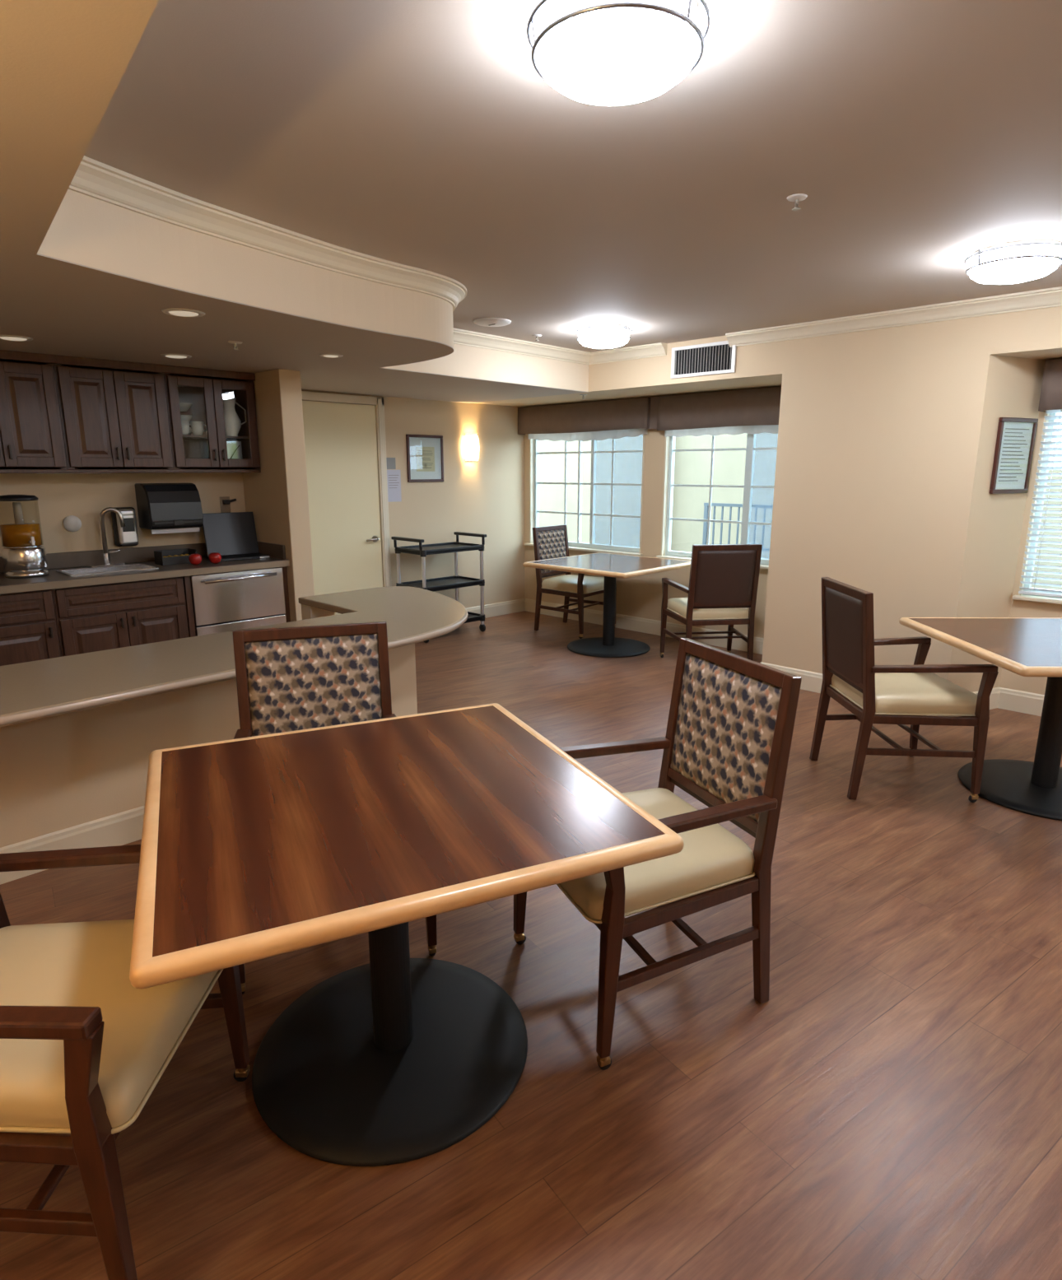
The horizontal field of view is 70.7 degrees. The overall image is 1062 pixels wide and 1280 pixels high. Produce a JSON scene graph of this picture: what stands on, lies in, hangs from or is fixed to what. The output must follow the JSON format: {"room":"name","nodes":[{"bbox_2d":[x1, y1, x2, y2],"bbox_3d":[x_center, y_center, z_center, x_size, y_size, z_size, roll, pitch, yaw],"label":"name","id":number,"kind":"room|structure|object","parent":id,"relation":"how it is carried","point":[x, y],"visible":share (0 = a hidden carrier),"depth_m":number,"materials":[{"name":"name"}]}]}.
{"room":"communal dining room","nodes":[
{"label":"communal dining room","id":0,"kind":"room"},
{"bbox_2d":[0,472,245,556],"bbox_3d":[-3.280,-0.655,4.195,0.120,2.410,3.420,12,18,43],"label":"wall","id":1,"kind":"structure","parent":0,"point":[83,496],"depth_m":4.65,"materials":[{"name":"beige paint"}]},
{"bbox_2d":[0,358,67,469],"bbox_3d":[-2.943,-1.225,4.086,0.329,0.570,0.600,12,18,43],"label":"upper cabinet","id":2,"kind":"object","parent":1,"relation":"attached to","point":[31,436],"visible":1,"depth_m":4.09,"materials":[{"name":"brown wood"}]},
{"bbox_2d":[0,349,255,381],"bbox_3d":[-2.544,-1.618,4.425,0.309,0.045,1.758,12,18,43],"label":"crown molding","id":3,"kind":"structure","parent":2,"relation":"attached to","point":[4,355],"depth_m":4.36,"materials":[{"name":"brown wood"}]},
{"bbox_2d":[0,469,260,473],"bbox_3d":[-2.459,-1.011,4.478,0.020,0.022,1.758,12,18,43],"label":"rail","id":4,"kind":"object","parent":2,"relation":"attached to","point":[2,471],"visible":1,"depth_m":4.46,"materials":[{"name":"brown wood"}]},
{"bbox_2d":[62,515,81,531],"bbox_3d":[-2.800,-0.711,4.573,0.026,0.100,0.100,12,18,43],"label":"air freshener","id":5,"kind":"object","parent":1,"relation":"attached to","point":[71,523],"visible":1,"depth_m":4.56,"materials":[{"name":"white plastic"}]},
{"bbox_2d":[0,542,207,572],"bbox_3d":[-2.774,-0.506,4.653,0.018,0.094,2.119,12,18,43],"label":"backsplash","id":6,"kind":"structure","parent":1,"relation":"attached to","point":[83,558],"depth_m":4.74,"materials":[{"name":"stone"}]},
{"bbox_2d":[53,363,173,469],"bbox_3d":[-2.526,-1.319,4.498,0.329,0.570,0.584,12,18,43],"label":"upper cabinet","id":7,"kind":"object","parent":1,"relation":"attached to","point":[111,418],"visible":0.99,"depth_m":4.38,"materials":[{"name":"brown wood"}]},
{"bbox_2d":[36,473,93,474],"bbox_3d":[-2.659,-0.981,4.357,0.060,0.024,0.380,12,18,43],"label":"light","id":8,"kind":"object","parent":7,"relation":"attached to","point":[36,473],"visible":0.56,"depth_m":4.30,"materials":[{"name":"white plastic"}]},
{"bbox_2d":[111,507,138,546],"bbox_3d":[-2.573,-0.719,4.755,0.098,0.245,0.136,12,18,43],"label":"soap dispenser","id":9,"kind":"object","parent":1,"relation":"attached to","point":[128,535],"visible":0.75,"depth_m":4.72,"materials":[{"name":"silver plastic"}]},
{"bbox_2d":[134,482,203,534],"bbox_3d":[-2.343,-0.859,4.864,0.232,0.315,0.330,12,18,43],"label":"paper towel dispenser","id":10,"kind":"object","parent":1,"relation":"attached to","point":[162,508],"visible":1,"depth_m":4.79,"materials":[{"name":"black plastic"}]},
{"bbox_2d":[163,372,260,469],"bbox_3d":[-2.120,-1.411,4.899,0.329,0.570,0.568,12,18,43],"label":"upper cabinet","id":11,"kind":"object","parent":1,"relation":"attached to","point":[208,450],"visible":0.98,"depth_m":4.85,"materials":[{"name":"brown wood"}]},
{"bbox_2d":[179,402,193,434],"bbox_3d":[-2.253,-1.426,4.838,0.140,0.200,0.140,12,18,43],"label":"bowl stack","id":12,"kind":"object","parent":11,"relation":"on","point":[183,407],"visible":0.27,"depth_m":4.80,"materials":[{"name":"white ceramic"}]},
{"bbox_2d":[179,402,192,411],"bbox_3d":[-2.253,-1.499,4.822,0.140,0.050,0.140,12,18,43],"label":"bowl","id":13,"kind":"object","parent":12,"relation":"on","point":[183,407],"depth_m":4.79,"materials":[{"name":"white ceramic"}]},
{"bbox_2d":[180,414,193,421],"bbox_3d":[-2.253,-1.426,4.838,0.140,0.050,0.140,12,18,43],"label":"bowl","id":14,"kind":"object","parent":12,"relation":"on","point":[183,417],"depth_m":4.80,"materials":[{"name":"white ceramic"}]},
{"bbox_2d":[181,420,191,434],"bbox_3d":[-2.206,-1.345,4.747,0.084,0.084,0.089,1,13,3],"label":"cup","id":15,"kind":"object","parent":11,"relation":"on","point":[185,424],"visible":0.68,"depth_m":4.72,"materials":[{"name":"white ceramic"}]},
{"bbox_2d":[189,421,206,435],"bbox_3d":[-2.143,-1.360,4.810,0.084,0.084,0.089,1,13,3],"label":"cup","id":16,"kind":"object","parent":11,"relation":"on","point":[197,427],"visible":0.97,"depth_m":4.78,"materials":[{"name":"white ceramic"}]},
{"bbox_2d":[182,434,248,439],"bbox_3d":[-2.143,-1.339,4.939,0.244,0.012,0.530,12,18,43],"label":"shelf","id":17,"kind":"object","parent":11,"relation":"attached to","point":[184,436],"depth_m":4.97,"materials":[{"name":"brown wood"}]},
{"bbox_2d":[222,396,246,436],"bbox_3d":[-1.982,-1.478,4.965,0.157,0.247,0.130,-2,13,-11],"label":"pitcher","id":18,"kind":"object","parent":11,"relation":"on","point":[233,424],"visible":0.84,"depth_m":4.93,"materials":[{"name":"white ceramic"}]},
{"bbox_2d":[226,441,242,458],"bbox_3d":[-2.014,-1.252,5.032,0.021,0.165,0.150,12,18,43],"label":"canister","id":19,"kind":"object","parent":11,"relation":"in","point":[234,448],"visible":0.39,"depth_m":5.04,"materials":[{"name":"white ceramic"}]},
{"bbox_2d":[219,496,236,512],"bbox_3d":[-2.107,-0.943,5.217,0.058,0.110,0.098,12,18,43],"label":"plug","id":20,"kind":"object","parent":1,"relation":"attached to","point":[225,501],"visible":0.97,"depth_m":5.21,"materials":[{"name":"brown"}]},
{"bbox_2d":[0,643,417,847],"bbox_3d":[-1.835,0.504,2.932,0.130,0.712,3.330,12,18,43],"label":"wall","id":21,"kind":"structure","parent":0,"point":[66,770],"depth_m":2.97,"materials":[{"name":"beige paint"}]},
{"bbox_2d":[0,805,144,884],"bbox_3d":[-1.824,0.785,2.996,0.146,0.135,3.346,12,18,43],"label":"baseboard","id":22,"kind":"structure","parent":21,"relation":"attached to","point":[125,827],"depth_m":2.96,"materials":[{"name":"beige paint"}]},
{"bbox_2d":[0,586,467,726],"bbox_3d":[-1.752,0.062,3.177,1.374,0.039,3.908,12,18,43],"label":"countertop","id":23,"kind":"structure","parent":21,"relation":"on","point":[31,691],"depth_m":2.96,"materials":[{"name":"beige"}]},
{"bbox_2d":[242,368,314,621],"bbox_3d":[-1.912,-0.770,5.357,1.060,2.117,0.150,12,18,43],"label":"wall","id":24,"kind":"structure","parent":0,"point":[276,496],"depth_m":4.96,"materials":[{"name":"beige paint"}]},
{"bbox_2d":[0,0,588,403],"bbox_3d":[0.478,-1.109,2.084,9.080,0.004,5.915,12,18,43],"label":"ceiling","id":25,"kind":"structure","parent":0,"point":[62,62],"depth_m":2.68,"materials":[{"name":"beige paint"}]},
{"bbox_2d":[0,335,32,341],"bbox_3d":[-2.482,-1.445,3.589,0.162,0.010,0.162,12,18,43],"label":"recessed light","id":26,"kind":"object","parent":25,"relation":"in","point":[10,337],"visible":1,"depth_m":3.57,"materials":[{"name":"white glass"}]},
{"bbox_2d":[160,353,191,358],"bbox_3d":[-1.973,-1.575,4.160,0.162,0.010,0.162,12,18,43],"label":"recessed light","id":27,"kind":"object","parent":25,"relation":"in","point":[168,355],"visible":1,"depth_m":4.13,"materials":[{"name":"white plastic"}]},
{"bbox_2d":[161,307,205,316],"bbox_3d":[-1.396,-1.313,3.009,0.162,0.010,0.162,12,18,43],"label":"recessed light","id":28,"kind":"object","parent":25,"relation":"in","point":[179,312],"visible":1,"depth_m":2.98,"materials":[{"name":"white glass"}]},
{"bbox_2d":[228,340,242,350],"bbox_3d":[-1.468,-1.460,3.719,0.068,0.038,0.068,12,18,43],"label":"sprinkler","id":29,"kind":"object","parent":25,"relation":"attached to","point":[235,342],"visible":1,"depth_m":3.71,"materials":[{"name":"white metal"}]},
{"bbox_2d":[318,353,343,358],"bbox_3d":[-1.107,-1.571,4.142,0.132,0.010,0.132,12,18,43],"label":"recessed light","id":30,"kind":"object","parent":25,"relation":"in","point":[324,355],"visible":1,"depth_m":4.12,"materials":[{"name":"white plastic"}]},
{"bbox_2d":[300,604,334,619],"bbox_3d":[-1.286,0.127,4.584,0.110,0.712,0.157,12,18,43],"label":"wall","id":31,"kind":"structure","parent":0,"point":[307,612],"depth_m":4.46,"materials":[{"name":"beige paint"}]},
{"bbox_2d":[301,389,524,608],"bbox_3d":[-1.248,-1.249,6.798,0.120,2.410,3.235,12,18,43],"label":"wall","id":32,"kind":"structure","parent":0,"point":[486,495],"depth_m":7.31,"materials":[{"name":"beige paint"}]},
{"bbox_2d":[301,390,391,614],"bbox_3d":[-1.613,-0.982,6.324,0.094,2.100,0.990,12,18,43],"label":"door","id":33,"kind":"structure","parent":32,"relation":"in","point":[345,444],"depth_m":6.34,"materials":[{"name":"beige paint"}]},
{"bbox_2d":[386,457,395,469],"bbox_3d":[-1.242,-1.567,6.641,0.003,0.100,0.095,12,18,43],"label":"notice","id":34,"kind":"object","parent":32,"relation":"attached to","point":[390,461],"visible":1,"depth_m":6.64,"materials":[{"name":"grey paper"}]},
{"bbox_2d":[386,470,401,502],"bbox_3d":[-1.226,-1.381,6.699,0.004,0.280,0.150,12,18,43],"label":"paper notice","id":35,"kind":"object","parent":32,"relation":"attached to","point":[393,477],"visible":1,"depth_m":6.70,"materials":[{"name":"grey paper"}]},
{"bbox_2d":[405,434,443,482],"bbox_3d":[-0.970,-1.669,6.886,0.021,0.420,0.410,12,18,43],"label":"framed certificate","id":36,"kind":"object","parent":32,"relation":"attached to","point":[425,453],"visible":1,"depth_m":6.88,"materials":[{"name":"brown wood"}]},
{"bbox_2d":[464,433,479,461],"bbox_3d":[-0.558,-1.851,7.213,0.103,0.262,0.168,12,18,43],"label":"wall sconce","id":37,"kind":"object","parent":32,"relation":"attached to","point":[471,440],"visible":1,"depth_m":7.17,"materials":[{"name":"white glass"}]},
{"bbox_2d":[465,598,525,618],"bbox_3d":[-0.671,-0.249,7.527,0.016,0.135,1.730,12,18,43],"label":"baseboard","id":38,"kind":"structure","parent":32,"relation":"attached to","point":[518,605],"depth_m":7.87,"materials":[{"name":"beige paint"}]},
{"bbox_2d":[0,610,1061,1279],"bbox_3d":[0.761,0.928,2.901,9.400,0.100,7.200,12,18,43],"label":"floor","id":39,"kind":"structure","parent":0,"point":[891,1109],"depth_m":1.90,"materials":[{"name":"wood"}]},
{"bbox_2d":[0,589,61,665],"bbox_3d":[-3.004,0.145,4.152,0.578,0.868,0.593,12,18,43],"label":"base cabinet","id":40,"kind":"object","parent":39,"relation":"on","point":[29,632],"visible":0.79,"depth_m":4.03,"materials":[{"name":"brown wood"}]},
{"bbox_2d":[51,576,189,656],"bbox_3d":[-2.549,0.042,4.601,0.578,0.868,0.698,12,18,43],"label":"base cabinet","id":41,"kind":"object","parent":39,"relation":"on","point":[98,617],"visible":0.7,"depth_m":4.34,"materials":[{"name":"brown wood"}]},
{"bbox_2d":[0,541,289,594],"bbox_3d":[-2.568,-0.440,4.460,0.597,0.137,2.120,12,18,43],"label":"countertop","id":42,"kind":"structure","parent":41,"relation":"on","point":[144,555],"depth_m":4.60,"materials":[{"name":"brown"}]},
{"bbox_2d":[0,494,49,578],"bbox_3d":[-2.850,-0.582,4.184,0.212,0.452,0.219,-2,13,-10],"label":"dispenser","id":43,"kind":"object","parent":42,"relation":"on","point":[24,556],"visible":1,"depth_m":4.13,"materials":[{"name":"silver metal"}]},
{"bbox_2d":[28,536,35,545],"bbox_3d":[-2.747,-0.546,4.120,0.045,0.050,0.024,12,18,43],"label":"tap","id":44,"kind":"object","parent":43,"relation":"on","point":[31,540],"depth_m":4.11,"materials":[{"name":"white metal"}]},
{"bbox_2d":[55,563,158,576],"bbox_3d":[-2.532,-0.402,4.483,0.294,0.048,0.474,12,18,43],"label":"sink","id":45,"kind":"object","parent":42,"relation":"in","point":[132,567],"visible":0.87,"depth_m":4.53,"materials":[{"name":"silver metal"}]},
{"bbox_2d":[63,564,149,574],"bbox_3d":[-2.532,-0.398,4.484,0.268,0.040,0.448,12,18,43],"label":"basin","id":46,"kind":"object","parent":45,"relation":"in","point":[123,568],"depth_m":4.54,"materials":[{"name":"silver metal"}]},
{"bbox_2d":[89,507,125,567],"bbox_3d":[-2.614,-0.633,4.608,0.096,0.363,0.208,12,18,43],"label":"faucet","id":47,"kind":"object","parent":42,"relation":"on","point":[106,557],"visible":0.99,"depth_m":4.61,"materials":[{"name":"silver metal"}]},
{"bbox_2d":[153,548,196,565],"bbox_3d":[-2.276,-0.534,4.799,0.120,0.085,0.220,11,17,40],"label":"snack box","id":48,"kind":"object","parent":42,"relation":"on","point":[172,556],"visible":0.88,"depth_m":4.77,"materials":[{"name":"black plastic"}]},
{"bbox_2d":[188,552,201,564],"bbox_3d":[-2.118,-0.514,4.720,0.078,0.080,0.078,12,18,43],"label":"apple","id":49,"kind":"object","parent":42,"relation":"on","point":[194,559],"visible":1,"depth_m":4.70,"materials":[{"name":"red food"}]},
{"bbox_2d":[208,550,221,563],"bbox_3d":[-2.021,-0.530,4.787,0.078,0.080,0.078,12,18,43],"label":"apple","id":50,"kind":"object","parent":42,"relation":"on","point":[215,557],"visible":1,"depth_m":4.76,"materials":[{"name":"red food"}]},
{"bbox_2d":[202,512,269,561],"bbox_3d":[-1.990,-0.702,5.050,0.352,0.301,0.252,-11,17,-41],"label":"laptop","id":51,"kind":"object","parent":42,"relation":"on","point":[233,536],"visible":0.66,"depth_m":5.10,"materials":[{"name":"black plastic"}]},
{"bbox_2d":[0,844,250,1279],"bbox_3d":[-0.990,0.699,1.495,0.618,0.975,0.611,0,13,-1],"label":"armchair","id":52,"kind":"object","parent":39,"relation":"on","point":[84,1049],"visible":0.76,"depth_m":1.31,"materials":[{"name":"beige leather"}]},
{"bbox_2d":[182,576,195,637],"bbox_3d":[-2.285,-0.015,4.850,0.500,0.868,0.032,12,18,43],"label":"filler panel","id":53,"kind":"object","parent":39,"relation":"on","point":[187,584],"visible":0.07,"depth_m":4.62,"materials":[{"name":"brown wood"}]},
{"bbox_2d":[190,567,286,636],"bbox_3d":[-2.037,-0.058,5.051,0.563,0.864,0.600,12,18,43],"label":"dishwasher","id":54,"kind":"object","parent":39,"relation":"on","point":[224,602],"visible":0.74,"depth_m":4.82,"materials":[{"name":"silver metal"}]},
{"bbox_2d":[282,566,290,622],"bbox_3d":[-1.834,-0.116,5.295,0.500,0.868,0.030,12,18,43],"label":"end panel","id":55,"kind":"object","parent":39,"relation":"on","point":[284,568],"visible":0.07,"depth_m":5.07,"materials":[{"name":"brown wood"}]},
{"bbox_2d":[232,621,437,994],"bbox_3d":[-0.665,0.487,2.422,0.611,0.975,0.618,-4,14,-18],"label":"armchair","id":56,"kind":"object","parent":39,"relation":"on","point":[288,679],"visible":0.39,"depth_m":2.58,"materials":[{"name":"multicoloured fabric"}]},
{"bbox_2d":[244,633,381,736],"bbox_3d":[-0.747,0.184,2.605,0.443,0.390,0.059,-4,14,-18],"label":"cushion","id":57,"kind":"object","parent":56,"relation":"on","point":[293,681],"depth_m":2.58,"materials":[{"name":"fabric"}]},
{"bbox_2d":[129,702,684,1166],"bbox_3d":[-0.364,0.722,1.910,1.050,0.742,1.050,-6,14,-24],"label":"dining table","id":58,"kind":"object","parent":39,"relation":"on","point":[255,848],"visible":1,"depth_m":1.75,"materials":[{"name":"brown wood"}]},
{"bbox_2d":[390,531,486,642],"bbox_3d":[-0.825,-0.502,6.883,0.446,0.914,0.764,12,18,43],"label":"utility cart","id":59,"kind":"object","parent":39,"relation":"on","point":[456,581],"visible":0.55,"depth_m":6.87,"materials":[{"name":"black plastic"}]},
{"bbox_2d":[394,541,484,557],"bbox_3d":[-0.825,-0.829,6.808,0.422,0.056,0.722,12,18,43],"label":"shelf","id":60,"kind":"object","parent":59,"relation":"attached to","point":[453,546],"depth_m":6.75,"materials":[{"name":"black plastic"}]},
{"bbox_2d":[395,575,484,591],"bbox_3d":[-0.825,-0.512,6.880,0.422,0.056,0.722,12,18,43],"label":"shelf","id":61,"kind":"object","parent":59,"relation":"attached to","point":[455,581],"depth_m":6.89,"materials":[{"name":"black plastic"}]},
{"bbox_2d":[464,611,485,623],"bbox_3d":[-0.825,-0.185,6.955,0.422,0.056,0.722,12,18,43],"label":"shelf","id":62,"kind":"object","parent":59,"relation":"attached to","point":[472,616],"depth_m":7.03,"materials":[{"name":"black plastic"}]},
{"bbox_2d":[532,524,616,638],"bbox_3d":[0.412,-0.572,7.061,0.618,0.975,0.611,10,16,37],"label":"armchair","id":63,"kind":"object","parent":39,"relation":"on","point":[549,542],"visible":0.8,"depth_m":7.00,"materials":[{"name":"brown wood"}]},
{"bbox_2d":[537,529,566,572],"bbox_3d":[0.206,-0.856,7.158,0.059,0.390,0.443,10,16,37],"label":"cushion","id":64,"kind":"object","parent":63,"relation":"on","point":[551,543],"depth_m":7.12,"materials":[{"name":"fabric"}]},
{"bbox_2d":[522,552,690,657],"bbox_3d":[0.667,-0.295,6.363,1.050,0.742,1.050,12,17,41],"label":"dining table","id":65,"kind":"object","parent":39,"relation":"on","point":[612,566],"visible":0.94,"depth_m":6.27,"materials":[{"name":"brown wood"}]},
{"bbox_2d":[513,637,801,1070],"bbox_3d":[0.324,0.545,2.170,0.618,0.975,0.611,-5,14,-23],"label":"armchair","id":66,"kind":"object","parent":39,"relation":"on","point":[726,744],"visible":0.81,"depth_m":2.04,"materials":[{"name":"brown wood"}]},
{"bbox_2d":[670,652,781,822],"bbox_3d":[0.562,0.273,2.213,0.059,0.390,0.443,-5,14,-23],"label":"cushion","id":67,"kind":"object","parent":66,"relation":"on","point":[725,716],"depth_m":2.18,"materials":[{"name":"fabric"}]},
{"bbox_2d":[660,544,762,660],"bbox_3d":[1.379,-0.276,5.765,0.611,0.975,0.618,-1,13,-6],"label":"armchair","id":68,"kind":"object","parent":39,"relation":"on","point":[723,579],"visible":0.88,"depth_m":5.49,"materials":[{"name":"brown wood"}]},
{"bbox_2d":[809,577,998,802],"bbox_3d":[1.768,0.213,3.622,0.618,0.975,0.611,0,13,0],"label":"armchair","id":69,"kind":"object","parent":39,"relation":"on","point":[900,695],"visible":1,"depth_m":3.43,"materials":[{"name":"brown wood"}]},
{"bbox_2d":[898,617,1061,820],"bbox_3d":[2.453,0.357,3.507,1.050,0.742,1.050,0,13,1],"label":"dining table","id":70,"kind":"object","parent":39,"relation":"on","point":[1021,646],"visible":0.93,"depth_m":3.50,"materials":[{"name":"brown wood"}]},
{"bbox_2d":[83,0,1061,352],"bbox_3d":[0.761,-1.519,2.342,9.400,0.100,7.200,12,18,43],"label":"ceiling","id":71,"kind":"structure","parent":0,"point":[919,137],"depth_m":2.18,"materials":[{"name":"beige paint"}]},
{"bbox_2d":[473,317,511,326],"bbox_3d":[-0.245,-1.998,4.721,0.240,0.023,0.240,12,18,43],"label":"ceiling plate","id":72,"kind":"object","parent":71,"relation":"attached to","point":[486,322],"visible":1,"depth_m":4.67,"materials":[{"name":"white plastic"}]},
{"bbox_2d":[575,323,632,348],"bbox_3d":[0.482,-2.005,4.964,0.378,0.119,0.378,12,18,43],"label":"ceiling lamp","id":73,"kind":"object","parent":71,"relation":"attached to","point":[598,335],"visible":1,"depth_m":4.84,"materials":[{"name":"white glass"}]},
{"bbox_2d":[525,0,710,105],"bbox_3d":[0.179,-1.228,1.563,0.378,0.119,0.378,12,18,43],"label":"ceiling lamp","id":74,"kind":"object","parent":71,"relation":"attached to","point":[592,52],"visible":1,"depth_m":1.48,"materials":[{"name":"white glass"}]},
{"bbox_2d":[786,193,807,210],"bbox_3d":[0.912,-1.499,2.569,0.068,0.038,0.068,12,18,43],"label":"sprinkler","id":75,"kind":"object","parent":71,"relation":"attached to","point":[797,197],"visible":1,"depth_m":2.56,"materials":[{"name":"white plastic"}]},
{"bbox_2d":[963,238,1061,283],"bbox_3d":[2.067,-1.603,3.205,0.378,0.119,0.378,12,18,43],"label":"ceiling lamp","id":76,"kind":"object","parent":71,"relation":"attached to","point":[1018,261],"visible":1,"depth_m":3.10,"materials":[{"name":"white glass"}]},
{"bbox_2d":[472,306,1061,407],"bbox_3d":[1.955,-1.982,5.222,6.490,0.300,0.790,12,18,43],"label":"wall","id":77,"kind":"structure","parent":0,"point":[761,365],"depth_m":5.38,"materials":[{"name":"beige paint"}]},
{"bbox_2d":[37,189,588,391],"bbox_3d":[0.478,-1.258,2.050,9.080,0.300,5.915,12,18,43],"label":"soffit","id":78,"kind":"object","parent":77,"relation":"attached to","point":[85,230],"depth_m":2.96,"materials":[{"name":"beige paint"}]},
{"bbox_2d":[68,155,667,364],"bbox_3d":[0.147,-1.256,1.599,2.988,0.082,8.989,-2,13,-9],"label":"trim","id":79,"kind":"structure","parent":77,"relation":"attached to","point":[95,179],"depth_m":2.98,"materials":[{"name":"beige paint"}]},
{"bbox_2d":[670,340,736,378],"bbox_3d":[1.231,-2.010,5.368,0.530,0.216,0.014,12,18,43],"label":"air vent","id":80,"kind":"object","parent":77,"relation":"in","point":[698,360],"visible":1,"depth_m":5.36,"materials":[{"name":"white plastic"}]},
{"bbox_2d":[761,314,1045,692],"bbox_3d":[2.465,-0.844,5.000,1.395,2.420,0.840,12,18,43],"label":"wall","id":81,"kind":"structure","parent":0,"point":[887,436],"depth_m":4.61,"materials":[{"name":"beige paint"}]},
{"bbox_2d":[524,396,768,637],"bbox_3d":[1.065,-1.267,6.877,3.300,2.410,0.130,12,18,43],"label":"wall","id":82,"kind":"structure","parent":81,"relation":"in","point":[641,596],"depth_m":6.84,"materials":[{"name":"beige paint"}]},
{"bbox_2d":[517,396,650,434],"bbox_3d":[0.472,-2.111,7.112,1.610,0.271,0.107,12,18,43],"label":"window valance","id":83,"kind":"object","parent":82,"relation":"attached to","point":[627,413],"visible":0.98,"depth_m":7.01,"materials":[{"name":"brown fabric"}]},
{"bbox_2d":[524,434,644,556],"bbox_3d":[0.512,-1.489,7.325,1.510,1.217,0.145,12,18,43],"label":"window","id":84,"kind":"structure","parent":82,"relation":"attached to","point":[534,511],"depth_m":7.38,"materials":[{"name":"white plastic"}]},
{"bbox_2d":[527,428,647,442],"bbox_3d":[0.501,-2.068,7.130,1.500,0.341,0.014,12,18,43],"label":"shade","id":85,"kind":"object","parent":82,"relation":"attached to","point":[614,434],"visible":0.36,"depth_m":7.10,"materials":[{"name":"white fabric"}]},
{"bbox_2d":[524,598,763,654],"bbox_3d":[1.062,-0.137,7.032,3.164,0.135,0.016,12,18,43],"label":"baseboard","id":86,"kind":"structure","parent":82,"relation":"attached to","point":[595,616],"depth_m":7.01,"materials":[{"name":"beige paint"}]},
{"bbox_2d":[649,396,657,429],"bbox_3d":[1.097,-1.980,6.535,0.100,0.272,0.071,12,18,43],"label":"cloth","id":87,"kind":"object","parent":82,"relation":"attached to","point":[653,400],"visible":0.71,"depth_m":6.51,"materials":[{"name":"brown fabric"}]},
{"bbox_2d":[656,433,777,569],"bbox_3d":[1.679,-1.232,6.201,1.410,1.217,0.145,12,18,43],"label":"window","id":88,"kind":"structure","parent":82,"relation":"attached to","point":[666,552],"depth_m":6.44,"materials":[{"name":"white plastic"}]},
{"bbox_2d":[656,386,781,430],"bbox_3d":[1.629,-1.850,6.001,1.420,0.286,0.106,12,18,43],"label":"window valance","id":89,"kind":"object","parent":82,"relation":"attached to","point":[760,406],"visible":0.83,"depth_m":6.04,"materials":[{"name":"brown fabric"}]},
{"bbox_2d":[664,424,778,437],"bbox_3d":[1.640,-1.823,6.033,1.340,0.331,0.014,12,18,43],"label":"shade","id":90,"kind":"object","parent":82,"relation":"attached to","point":[773,429],"visible":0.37,"depth_m":6.11,"materials":[{"name":"white fabric"}]},
{"bbox_2d":[725,286,1061,347],"bbox_3d":[3.533,-1.596,3.088,6.100,0.082,0.076,12,18,43],"label":"trim","id":91,"kind":"structure","parent":81,"relation":"attached to","point":[1049,297],"depth_m":4.37,"materials":[{"name":"beige paint"}]},
{"bbox_2d":[989,417,1037,493],"bbox_3d":[2.833,-1.079,4.391,0.335,0.430,0.021,-6,14,-25],"label":"framed document","id":92,"kind":"object","parent":81,"relation":"attached to","point":[1016,437],"visible":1,"depth_m":4.39,"materials":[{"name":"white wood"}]},
{"bbox_2d":[999,410,1061,694],"bbox_3d":[3.578,-0.635,4.109,1.475,2.410,0.130,12,18,43],"label":"wall","id":93,"kind":"structure","parent":0,"point":[1019,608],"depth_m":4.62,"materials":[{"name":"beige paint"}]},
{"bbox_2d":[1012,411,1061,604],"bbox_3d":[3.523,-0.757,4.075,1.385,1.237,0.145,12,18,43],"label":"window","id":94,"kind":"structure","parent":93,"relation":"in","point":[1020,597],"depth_m":4.55,"materials":[{"name":"white plastic"}]},
{"bbox_2d":[1018,409,1061,597],"bbox_3d":[3.471,-0.806,4.039,1.285,1.266,0.053,12,18,43],"label":"window blind","id":95,"kind":"object","parent":94,"relation":"attached to","point":[1058,411],"visible":0.88,"depth_m":4.45,"materials":[{"name":"white plastic"}]},
{"bbox_2d":[1037,358,1061,411],"bbox_3d":[3.496,-1.360,3.854,1.450,0.286,0.107,12,18,43],"label":"window valance","id":96,"kind":"object","parent":93,"relation":"attached to","point":[1050,397],"visible":1,"depth_m":4.28,"materials":[{"name":"brown fabric"}]},
{"bbox_3d":[4.968,-0.254,2.439,2.910,2.410,0.615,12,18,43],"label":"wall","id":97,"kind":"structure","parent":0,"visible":0},
{"bbox_2d":[761,661,1044,716],"bbox_3d":[3.867,0.635,3.652,5.700,0.135,0.501,12,18,43],"label":"baseboard","id":98,"kind":"structure","parent":97,"relation":"attached to","point":[1030,703],"depth_m":4.78,"materials":[{"name":"beige paint"}]},
{"label":"outside","id":99,"kind":"structure","parent":0,"visible":0},
{"bbox_3d":[9.729,-1.818,15.534,36.000,0.130,24.200,12,18,43],"label":"ground","id":100,"kind":"structure","parent":99,"visible":0},
{"bbox_2d":[539,432,777,558],"bbox_3d":[0.021,-2.836,12.916,9.450,3.020,0.550,12,18,43],"label":"wall","id":101,"kind":"structure","parent":100,"relation":"on","point":[691,467],"depth_m":11.02,"materials":[{"name":"beige paint"}]},
{"bbox_2d":[702,502,772,551],"bbox_3d":[2.863,-0.891,8.429,2.150,1.225,0.044,12,18,43],"label":"iron railing","id":102,"kind":"object","parent":100,"relation":"on","point":[706,505],"visible":0.2,"depth_m":8.82,"materials":[{"name":"grey metal"}]},
{"bbox_2d":[1031,470,1061,590],"bbox_3d":[9.369,-0.451,5.616,14.500,1.620,0.300,12,18,43],"label":"wall","id":103,"kind":"structure","parent":100,"relation":"on","point":[1054,582],"depth_m":8.65,"materials":[{"name":"beige paint"}]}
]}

